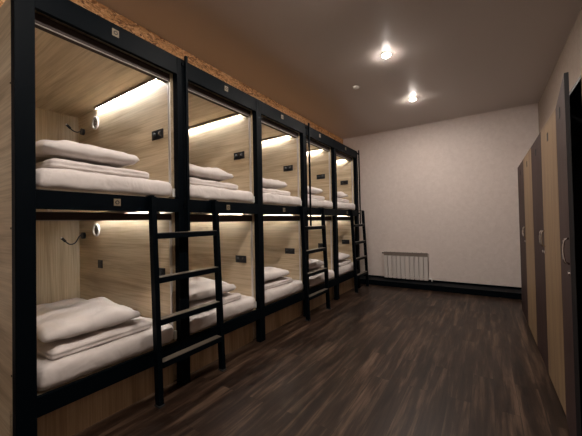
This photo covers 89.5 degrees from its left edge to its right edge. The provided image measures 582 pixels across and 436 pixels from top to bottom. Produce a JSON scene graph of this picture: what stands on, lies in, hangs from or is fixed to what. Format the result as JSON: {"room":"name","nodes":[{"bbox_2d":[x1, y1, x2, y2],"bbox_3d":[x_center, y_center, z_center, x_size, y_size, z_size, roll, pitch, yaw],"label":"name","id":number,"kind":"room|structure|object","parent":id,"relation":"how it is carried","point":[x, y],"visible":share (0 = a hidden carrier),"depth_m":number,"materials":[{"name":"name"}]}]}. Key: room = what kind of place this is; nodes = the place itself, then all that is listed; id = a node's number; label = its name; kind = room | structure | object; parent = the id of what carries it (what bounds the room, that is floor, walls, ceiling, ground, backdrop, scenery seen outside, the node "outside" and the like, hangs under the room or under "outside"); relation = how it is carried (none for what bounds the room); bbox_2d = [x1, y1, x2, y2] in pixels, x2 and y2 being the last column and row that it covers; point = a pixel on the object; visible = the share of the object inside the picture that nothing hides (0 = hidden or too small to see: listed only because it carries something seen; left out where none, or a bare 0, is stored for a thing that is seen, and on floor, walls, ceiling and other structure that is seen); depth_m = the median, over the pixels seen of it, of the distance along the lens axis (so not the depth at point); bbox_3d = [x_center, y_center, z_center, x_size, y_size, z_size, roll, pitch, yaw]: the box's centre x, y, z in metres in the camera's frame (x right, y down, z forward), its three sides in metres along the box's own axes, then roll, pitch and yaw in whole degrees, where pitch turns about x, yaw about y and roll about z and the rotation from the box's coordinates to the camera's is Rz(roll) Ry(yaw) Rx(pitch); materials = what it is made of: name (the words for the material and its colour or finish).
{"room":"dormitory","nodes":[
{"label":"dormitory","id":0,"kind":"room"},
{"bbox_2d":[72,284,569,435],"bbox_3d":[-0.254,1.396,2.495,5.005,0.100,8.890,-2,-1,33],"label":"floor","id":1,"kind":"structure","parent":0,"point":[382,360],"depth_m":2.41,"materials":[{"name":"brown wood"}]},
{"bbox_2d":[0,0,185,435],"bbox_3d":[-1.935,0.037,2.492,1.836,2.685,1.044,-2,-1,33],"label":"bunk bed","id":2,"kind":"object","parent":1,"relation":"on","point":[62,62],"visible":0.88,"depth_m":2.15,"materials":[{"name":"black paint"}]},
{"bbox_2d":[60,232,85,244],"bbox_3d":[-2.361,0.225,3.172,0.076,0.130,0.272,-1,-1,20],"label":"reading lamp","id":3,"kind":"object","parent":2,"relation":"attached to","point":[83,234],"visible":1,"depth_m":3.23,"materials":[{"name":"black plastic"}]},
{"bbox_2d":[65,123,84,134],"bbox_3d":[-2.347,-0.971,3.211,0.074,0.072,0.240,-1,-1,1],"label":"reading lamp","id":4,"kind":"object","parent":2,"relation":"attached to","point":[82,131],"visible":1,"depth_m":3.27,"materials":[{"name":"black plastic"}]},
{"bbox_2d":[92,116,98,129],"bbox_3d":[-2.094,-1.018,3.141,0.142,0.142,0.021,-2,-1,33],"label":"air vent","id":5,"kind":"object","parent":2,"relation":"attached to","point":[95,119],"depth_m":3.14,"materials":[{"name":"white plastic"}]},
{"bbox_2d":[93,223,99,236],"bbox_3d":[-2.071,0.128,3.122,0.142,0.142,0.021,-2,-1,33],"label":"air vent","id":6,"kind":"object","parent":2,"relation":"attached to","point":[96,226],"depth_m":3.12,"materials":[{"name":"white plastic"}]},
{"bbox_2d":[98,260,102,267],"bbox_3d":[-2.000,0.483,3.076,0.090,0.085,0.011,-2,-1,33],"label":"light switch","id":7,"kind":"object","parent":2,"relation":"attached to","point":[100,262],"depth_m":3.06,"materials":[{"name":"black plastic"}]},
{"bbox_2d":[35,12,169,82],"bbox_3d":[-1.273,-1.161,2.068,0.059,0.063,0.897,-2,-1,33],"label":"roller blind","id":8,"kind":"object","parent":2,"relation":"hanging from","point":[43,22],"depth_m":1.98,"materials":[{"name":"beige wood"}]},
{"bbox_2d":[36,168,171,197],"bbox_3d":[-1.929,-0.210,2.499,1.800,0.151,0.902,-2,-1,33],"label":"mattress","id":9,"kind":"object","parent":2,"relation":"on","point":[55,179],"visible":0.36,"depth_m":1.91,"materials":[{"name":"grey fabric"}]},
{"bbox_2d":[36,158,149,178],"bbox_3d":[-1.539,-0.331,2.178,0.700,0.090,0.651,-2,-1,32],"label":"duvet","id":10,"kind":"object","parent":9,"relation":"on","point":[56,163],"visible":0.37,"depth_m":1.91,"materials":[{"name":"grey fabric"}]},
{"bbox_2d":[36,140,139,167],"bbox_3d":[-1.573,-0.435,2.150,0.697,0.144,0.583,-2,-1,35],"label":"pillow","id":11,"kind":"object","parent":10,"relation":"on","point":[45,149],"visible":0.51,"depth_m":1.92,"materials":[{"name":"grey fabric"}]},
{"bbox_2d":[36,212,171,219],"bbox_3d":[-1.250,-0.011,2.049,0.059,0.048,0.897,-2,-1,33],"label":"roller blind","id":12,"kind":"object","parent":2,"relation":"hanging from","point":[39,215],"depth_m":1.94,"materials":[{"name":"brown fabric"}]},
{"bbox_2d":[37,298,173,390],"bbox_3d":[-1.906,0.935,2.478,1.794,0.162,0.898,-2,-1,33],"label":"mattress","id":13,"kind":"object","parent":2,"relation":"on","point":[50,373],"visible":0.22,"depth_m":1.88,"materials":[{"name":"grey fabric"}]},
{"bbox_2d":[37,317,151,359],"bbox_3d":[-1.518,0.810,2.159,0.699,0.087,0.652,-2,-1,32],"label":"duvet","id":14,"kind":"object","parent":13,"relation":"on","point":[60,348],"visible":0.34,"depth_m":1.91,"materials":[{"name":"grey fabric"}]},
{"bbox_2d":[37,297,140,342],"bbox_3d":[-1.550,0.704,2.132,0.697,0.146,0.583,-2,-1,35],"label":"pillow","id":15,"kind":"object","parent":14,"relation":"on","point":[71,318],"visible":0.85,"depth_m":1.98,"materials":[{"name":"grey fabric"}]},
{"bbox_2d":[152,128,163,140],"bbox_3d":[-1.144,-0.715,2.514,0.160,0.080,0.011,-2,-1,33],"label":"power socket","id":16,"kind":"object","parent":2,"relation":"attached to","point":[157,133],"depth_m":2.50,"materials":[{"name":"black plastic"}]},
{"bbox_2d":[159,268,164,275],"bbox_3d":[-1.120,0.463,2.494,0.160,0.080,0.011,-2,-1,33],"label":"power socket","id":17,"kind":"object","parent":2,"relation":"attached to","point":[161,270],"depth_m":2.46,"materials":[{"name":"black plastic"}]},
{"bbox_2d":[146,195,225,408],"bbox_3d":[-0.839,0.594,2.405,0.170,1.524,0.648,-2,-1,33],"label":"ladder","id":18,"kind":"object","parent":1,"relation":"on","point":[158,321],"visible":0.99,"depth_m":2.25,"materials":[{"name":"black metal"}]},
{"bbox_2d":[176,56,262,382],"bbox_3d":[-1.361,0.026,3.335,1.864,2.710,1.004,-2,-1,33],"label":"bunk bed","id":19,"kind":"object","parent":1,"relation":"on","point":[220,121],"visible":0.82,"depth_m":3.24,"materials":[{"name":"black paint"}]},
{"bbox_2d":[188,83,249,116],"bbox_3d":[-0.721,-1.158,2.902,0.059,0.063,0.897,-2,-1,33],"label":"roller blind","id":20,"kind":"object","parent":19,"relation":"hanging from","point":[193,89],"depth_m":2.86,"materials":[{"name":"beige wood"}]},
{"bbox_2d":[190,214,251,221],"bbox_3d":[-0.698,0.001,2.883,0.059,0.064,0.897,-2,-1,33],"label":"roller blind","id":21,"kind":"object","parent":19,"relation":"hanging from","point":[193,217],"depth_m":2.88,"materials":[{"name":"brown fabric"}]},
{"bbox_2d":[190,184,252,202],"bbox_3d":[-1.378,-0.207,3.332,1.795,0.150,0.896,-2,-1,33],"label":"mattress","id":22,"kind":"object","parent":19,"relation":"on","point":[197,192],"visible":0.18,"depth_m":2.78,"materials":[{"name":"grey fabric"}]},
{"bbox_2d":[189,177,237,189],"bbox_3d":[-1.003,-0.327,3.020,0.695,0.086,0.658,-2,-1,34],"label":"duvet","id":23,"kind":"object","parent":22,"relation":"on","point":[193,181],"visible":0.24,"depth_m":2.79,"materials":[{"name":"grey fabric"}]},
{"bbox_2d":[189,164,233,181],"bbox_3d":[-1.031,-0.434,2.969,0.697,0.146,0.583,-2,-1,35],"label":"pillow","id":24,"kind":"object","parent":23,"relation":"on","point":[203,173],"visible":0.38,"depth_m":2.78,"materials":[{"name":"grey fabric"}]},
{"bbox_2d":[190,295,254,333],"bbox_3d":[-1.357,0.938,3.315,1.797,0.162,0.900,-2,-1,33],"label":"mattress","id":25,"kind":"object","parent":19,"relation":"on","point":[200,321],"visible":0.08,"depth_m":2.80,"materials":[{"name":"grey fabric"}]},
{"bbox_2d":[189,292,240,307],"bbox_3d":[-0.967,0.812,2.988,0.700,0.090,0.651,-2,-1,32],"label":"duvet","id":26,"kind":"object","parent":25,"relation":"on","point":[228,297],"visible":0.15,"depth_m":2.88,"materials":[{"name":"grey fabric"}]},
{"bbox_2d":[189,277,235,301],"bbox_3d":[-1.003,0.703,2.970,0.697,0.154,0.583,-2,-1,36],"label":"pillow","id":27,"kind":"object","parent":26,"relation":"on","point":[199,287],"visible":0.5,"depth_m":2.79,"materials":[{"name":"grey fabric"}]},
{"bbox_2d":[234,151,244,159],"bbox_3d":[-0.592,-0.712,3.348,0.160,0.080,0.011,-2,-1,33],"label":"power socket","id":28,"kind":"object","parent":19,"relation":"attached to","point":[238,155],"depth_m":3.34,"materials":[{"name":"black plastic"}]},
{"bbox_2d":[235,255,245,262],"bbox_3d":[-0.569,0.466,3.329,0.160,0.080,0.011,-2,-1,33],"label":"power socket","id":29,"kind":"object","parent":19,"relation":"attached to","point":[238,258],"depth_m":3.32,"materials":[{"name":"black plastic"}]},
{"bbox_2d":[254,100,306,340],"bbox_3d":[-0.820,0.042,4.178,1.836,2.685,1.000,-2,-1,33],"label":"bunk bed","id":30,"kind":"object","parent":1,"relation":"on","point":[281,136],"visible":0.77,"depth_m":4.09,"materials":[{"name":"black paint"}]},
{"bbox_2d":[261,116,297,137],"bbox_3d":[-0.170,-1.156,3.736,0.059,0.063,0.897,-2,-1,33],"label":"roller blind","id":31,"kind":"object","parent":30,"relation":"hanging from","point":[265,121],"depth_m":3.72,"materials":[{"name":"grey fabric"}]},
{"bbox_2d":[263,215,299,220],"bbox_3d":[-0.147,0.003,3.717,0.059,0.064,0.897,-2,-1,33],"label":"roller blind","id":32,"kind":"object","parent":30,"relation":"hanging from","point":[265,217],"depth_m":3.70,"materials":[{"name":"brown fabric"}]},
{"bbox_2d":[263,193,300,205],"bbox_3d":[-0.826,-0.205,4.168,1.800,0.151,0.902,-2,-1,33],"label":"mattress","id":33,"kind":"object","parent":30,"relation":"on","point":[268,198],"visible":0.19,"depth_m":3.63,"materials":[{"name":"grey fabric"}]},
{"bbox_2d":[263,188,289,195],"bbox_3d":[-0.462,-0.325,3.841,0.699,0.087,0.652,-2,-1,34],"label":"duvet","id":34,"kind":"object","parent":33,"relation":"on","point":[272,191],"visible":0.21,"depth_m":3.65,"materials":[{"name":"grey fabric"}]},
{"bbox_2d":[263,178,286,188],"bbox_3d":[-0.493,-0.435,3.813,0.697,0.154,0.583,-2,-1,38],"label":"pillow","id":35,"kind":"object","parent":34,"relation":"on","point":[267,183],"visible":0.19,"depth_m":3.65,"materials":[{"name":"grey fabric"}]},
{"bbox_2d":[265,279,302,304],"bbox_3d":[-0.803,0.941,4.147,1.794,0.162,0.898,-2,-1,33],"label":"mattress","id":36,"kind":"object","parent":30,"relation":"on","point":[276,293],"visible":0.17,"depth_m":3.62,"materials":[{"name":"grey fabric"}]},
{"bbox_2d":[264,277,291,289],"bbox_3d":[-0.431,0.817,3.834,0.695,0.086,0.658,-2,-1,34],"label":"duvet","id":37,"kind":"object","parent":36,"relation":"on","point":[278,281],"visible":0.21,"depth_m":3.65,"materials":[{"name":"grey fabric"}]},
{"bbox_2d":[264,267,289,280],"bbox_3d":[-0.460,0.710,3.786,0.697,0.144,0.583,-2,-1,36],"label":"pillow","id":38,"kind":"object","parent":37,"relation":"on","point":[270,273],"visible":0.24,"depth_m":3.63,"materials":[{"name":"grey fabric"}]},
{"bbox_2d":[283,165,292,171],"bbox_3d":[-0.041,-0.710,4.182,0.160,0.080,0.011,-2,-1,33],"label":"power socket","id":39,"kind":"object","parent":30,"relation":"attached to","point":[286,168],"depth_m":4.18,"materials":[{"name":"black plastic"}]},
{"bbox_2d":[285,248,294,253],"bbox_3d":[-0.017,0.468,4.163,0.160,0.080,0.011,-2,-1,33],"label":"power socket","id":40,"kind":"object","parent":30,"relation":"attached to","point":[287,250],"depth_m":4.15,"materials":[{"name":"black plastic"}]},
{"bbox_2d":[297,206,330,320],"bbox_3d":[0.332,0.599,4.178,0.170,1.524,0.648,-2,-1,33],"label":"ladder","id":41,"kind":"object","parent":1,"relation":"on","point":[306,274],"visible":1,"depth_m":4.02,"materials":[{"name":"black metal"}]},
{"bbox_2d":[300,123,337,313],"bbox_3d":[-0.257,0.032,5.005,1.864,2.710,1.000,-2,-1,33],"label":"bunk bed","id":42,"kind":"object","parent":1,"relation":"on","point":[320,170],"visible":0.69,"depth_m":4.91,"materials":[{"name":"black paint"}]},
{"bbox_2d":[306,137,329,151],"bbox_3d":[0.382,-1.153,4.570,0.059,0.063,0.897,-2,-1,33],"label":"roller blind","id":43,"kind":"object","parent":42,"relation":"hanging from","point":[313,142],"depth_m":4.62,"materials":[{"name":"grey fabric"}]},
{"bbox_2d":[308,216,330,220],"bbox_3d":[0.405,0.006,4.551,0.059,0.064,0.897,-2,-1,33],"label":"roller blind","id":44,"kind":"object","parent":42,"relation":"hanging from","point":[314,218],"depth_m":4.53,"materials":[{"name":"brown fabric"}]},
{"bbox_2d":[308,198,332,208],"bbox_3d":[-0.275,-0.202,5.000,1.795,0.150,0.896,-2,-1,33],"label":"mattress","id":45,"kind":"object","parent":42,"relation":"on","point":[315,203],"visible":0.16,"depth_m":4.49,"materials":[{"name":"grey fabric"}]},
{"bbox_2d":[308,194,324,199],"bbox_3d":[0.096,-0.323,4.679,0.700,0.090,0.651,-2,-1,33],"label":"duvet","id":46,"kind":"object","parent":45,"relation":"on","point":[312,196],"visible":0.12,"depth_m":4.54,"materials":[{"name":"grey fabric"}]},
{"bbox_2d":[307,186,322,194],"bbox_3d":[0.064,-0.427,4.646,0.697,0.144,0.583,-2,-1,37],"label":"pillow","id":47,"kind":"object","parent":46,"relation":"on","point":[313,190],"visible":0.14,"depth_m":4.51,"materials":[{"name":"grey fabric"}]},
{"bbox_2d":[317,174,324,178],"bbox_3d":[0.511,-0.707,5.016,0.160,0.080,0.011,-2,-1,33],"label":"power socket","id":48,"kind":"object","parent":42,"relation":"attached to","point":[319,176],"depth_m":5.01,"materials":[{"name":"black plastic"}]},
{"bbox_2d":[309,270,333,287],"bbox_3d":[-0.254,0.943,4.983,1.797,0.162,0.900,-2,-1,33],"label":"mattress","id":49,"kind":"object","parent":42,"relation":"on","point":[319,278],"visible":0.1,"depth_m":4.40,"materials":[{"name":"grey fabric"}]},
{"bbox_2d":[309,266,323,271],"bbox_3d":[0.141,0.818,4.674,0.699,0.087,0.652,-2,-1,32],"label":"duvet","id":50,"kind":"object","parent":49,"relation":"on","point":[320,267],"visible":0.06,"depth_m":4.51,"materials":[{"name":"grey fabric"}]},
{"bbox_2d":[309,259,323,268],"bbox_3d":[0.113,0.712,4.625,0.697,0.146,0.583,-2,-1,33],"label":"pillow","id":51,"kind":"object","parent":50,"relation":"on","point":[313,263],"visible":0.13,"depth_m":4.46,"materials":[{"name":"grey fabric"}]},
{"bbox_2d":[331,140,360,299],"bbox_3d":[0.314,0.034,5.868,1.864,2.710,1.069,-2,-1,33],"label":"bunk bed","id":52,"kind":"object","parent":1,"relation":"on","point":[347,165],"visible":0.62,"depth_m":5.76,"materials":[{"name":"black paint"}]},
{"bbox_2d":[338,217,349,219],"bbox_3d":[0.956,0.008,5.386,0.059,0.064,0.897,-2,-1,33],"label":"roller blind","id":53,"kind":"object","parent":52,"relation":"hanging from","point":[339,218],"depth_m":5.35,"materials":[{"name":"brown fabric"}]},
{"bbox_2d":[336,151,351,160],"bbox_3d":[0.933,-1.151,5.404,0.059,0.063,0.897,-2,-1,33],"label":"roller blind","id":54,"kind":"object","parent":52,"relation":"hanging from","point":[338,153],"depth_m":5.43,"materials":[{"name":"fabric"}]},
{"bbox_2d":[340,180,347,184],"bbox_3d":[1.062,-0.704,5.850,0.160,0.080,0.011,-2,-1,33],"label":"power socket","id":55,"kind":"object","parent":52,"relation":"attached to","point":[342,182],"depth_m":5.85,"materials":[{"name":"black plastic"}]},
{"bbox_2d":[337,201,354,209],"bbox_3d":[0.277,-0.200,5.836,1.800,0.151,0.902,-2,-1,33],"label":"mattress","id":56,"kind":"object","parent":52,"relation":"on","point":[340,205],"visible":0.12,"depth_m":5.31,"materials":[{"name":"grey fabric"}]},
{"bbox_2d":[337,198,348,202],"bbox_3d":[0.666,-0.320,5.508,0.695,0.086,0.658,-2,-1,31],"label":"duvet","id":57,"kind":"object","parent":56,"relation":"on","point":[338,199],"visible":0.16,"depth_m":5.30,"materials":[{"name":"grey fabric"}]},
{"bbox_2d":[337,191,347,197],"bbox_3d":[0.631,-0.426,5.492,0.697,0.146,0.583,-2,-1,36],"label":"pillow","id":58,"kind":"object","parent":57,"relation":"on","point":[340,194],"visible":0.15,"depth_m":5.34,"materials":[{"name":"grey fabric"}]},
{"bbox_2d":[339,262,353,275],"bbox_3d":[0.299,0.946,5.815,1.794,0.162,0.898,-2,-1,33],"label":"mattress","id":59,"kind":"object","parent":52,"relation":"on","point":[346,268],"visible":0.05,"depth_m":5.26,"materials":[{"name":"grey fabric"}]},
{"bbox_2d":[339,259,350,266],"bbox_3d":[0.703,0.820,5.508,0.700,0.090,0.651,-2,-1,31],"label":"duvet","id":60,"kind":"object","parent":59,"relation":"on","point":[344,261],"visible":0.2,"depth_m":5.34,"materials":[{"name":"grey fabric"}]},
{"bbox_2d":[339,253,349,260],"bbox_3d":[0.673,0.710,5.463,0.697,0.154,0.583,-2,-1,32],"label":"pillow","id":61,"kind":"object","parent":60,"relation":"on","point":[342,256],"visible":0.23,"depth_m":5.31,"materials":[{"name":"grey fabric"}]},
{"bbox_2d":[349,209,368,292],"bbox_3d":[1.303,0.604,5.646,0.170,1.524,0.648,-2,-1,33],"label":"ladder","id":62,"kind":"object","parent":1,"relation":"on","point":[353,225],"visible":0.98,"depth_m":5.47,"materials":[{"name":"black metal"}]},
{"bbox_2d":[518,148,537,346],"bbox_3d":[2.972,0.288,3.459,0.378,2.018,1.448,-2,-1,33],"label":"wardrobe","id":63,"kind":"object","parent":1,"relation":"on","point":[528,287],"visible":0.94,"depth_m":3.39,"materials":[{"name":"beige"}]},
{"bbox_2d":[531,109,565,414],"bbox_3d":[2.231,0.284,2.338,0.378,2.018,1.231,-2,-1,33],"label":"wardrobe","id":64,"kind":"object","parent":1,"relation":"on","point":[549,312],"visible":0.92,"depth_m":2.26,"materials":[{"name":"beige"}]},
{"bbox_2d":[556,68,581,435],"bbox_3d":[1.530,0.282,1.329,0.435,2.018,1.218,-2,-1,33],"label":"door","id":65,"kind":"structure","parent":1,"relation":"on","point":[569,104],"depth_m":1.63,"materials":[{"name":"black"}]},
{"bbox_2d":[96,0,581,138],"bbox_3d":[-0.320,-1.900,2.549,5.005,0.100,8.890,-2,-1,33],"label":"ceiling","id":66,"kind":"structure","parent":0,"point":[458,58],"depth_m":3.23,"materials":[{"name":"beige paint"}]},
{"bbox_2d":[381,52,390,57],"bbox_3d":[1.089,-1.858,3.350,0.108,0.018,0.108,-2,-1,33],"label":"recessed light","id":67,"kind":"object","parent":66,"relation":"in","point":[386,54],"visible":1,"depth_m":3.34,"materials":[{"name":"white plastic"}]},
{"bbox_2d":[343,104,538,286],"bbox_3d":[2.136,-0.241,6.189,4.805,3.197,0.100,-2,-1,33],"label":"wall","id":68,"kind":"structure","parent":0,"point":[447,191],"depth_m":5.54,"materials":[{"name":"white paint"}]},
{"bbox_2d":[0,0,342,143],"bbox_3d":[-0.405,-1.520,4.335,0.025,0.595,5.799,-2,-1,33],"label":"trim","id":69,"kind":"structure","parent":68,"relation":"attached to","point":[93,6],"depth_m":3.15,"materials":[{"name":"brown wood"}]},
{"bbox_2d":[382,251,432,281],"bbox_3d":[2.330,0.965,5.919,0.954,0.551,0.127,-2,-1,33],"label":"radiator","id":70,"kind":"object","parent":68,"relation":"attached to","point":[402,265],"visible":1,"depth_m":5.86,"materials":[{"name":"white metal"}]},
{"bbox_2d":[384,252,427,256],"bbox_3d":[2.283,0.727,5.881,0.840,0.073,0.005,-2,-1,33],"label":"grille","id":71,"kind":"object","parent":70,"relation":"attached to","point":[390,254],"depth_m":5.88,"materials":[{"name":"white metal"}]},
{"bbox_2d":[343,103,537,139],"bbox_3d":[2.073,-1.833,6.168,4.803,0.012,0.012,-2,-1,33],"label":"trim","id":72,"kind":"structure","parent":68,"relation":"attached to","point":[534,103],"depth_m":5.56,"materials":[{"name":"white paper"}]},
{"bbox_2d":[360,275,521,299],"bbox_3d":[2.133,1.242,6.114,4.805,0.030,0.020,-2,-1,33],"label":"baseboard","id":73,"kind":"structure","parent":68,"relation":"attached to","point":[363,275],"depth_m":5.41,"materials":[{"name":"black paint"}]},
{"bbox_2d":[538,7,581,133],"bbox_3d":[1.758,-0.315,1.170,0.100,3.197,8.690,-2,-1,33],"label":"wall","id":74,"kind":"structure","parent":0,"point":[569,60],"depth_m":3.27,"materials":[{"name":"beige paper"}]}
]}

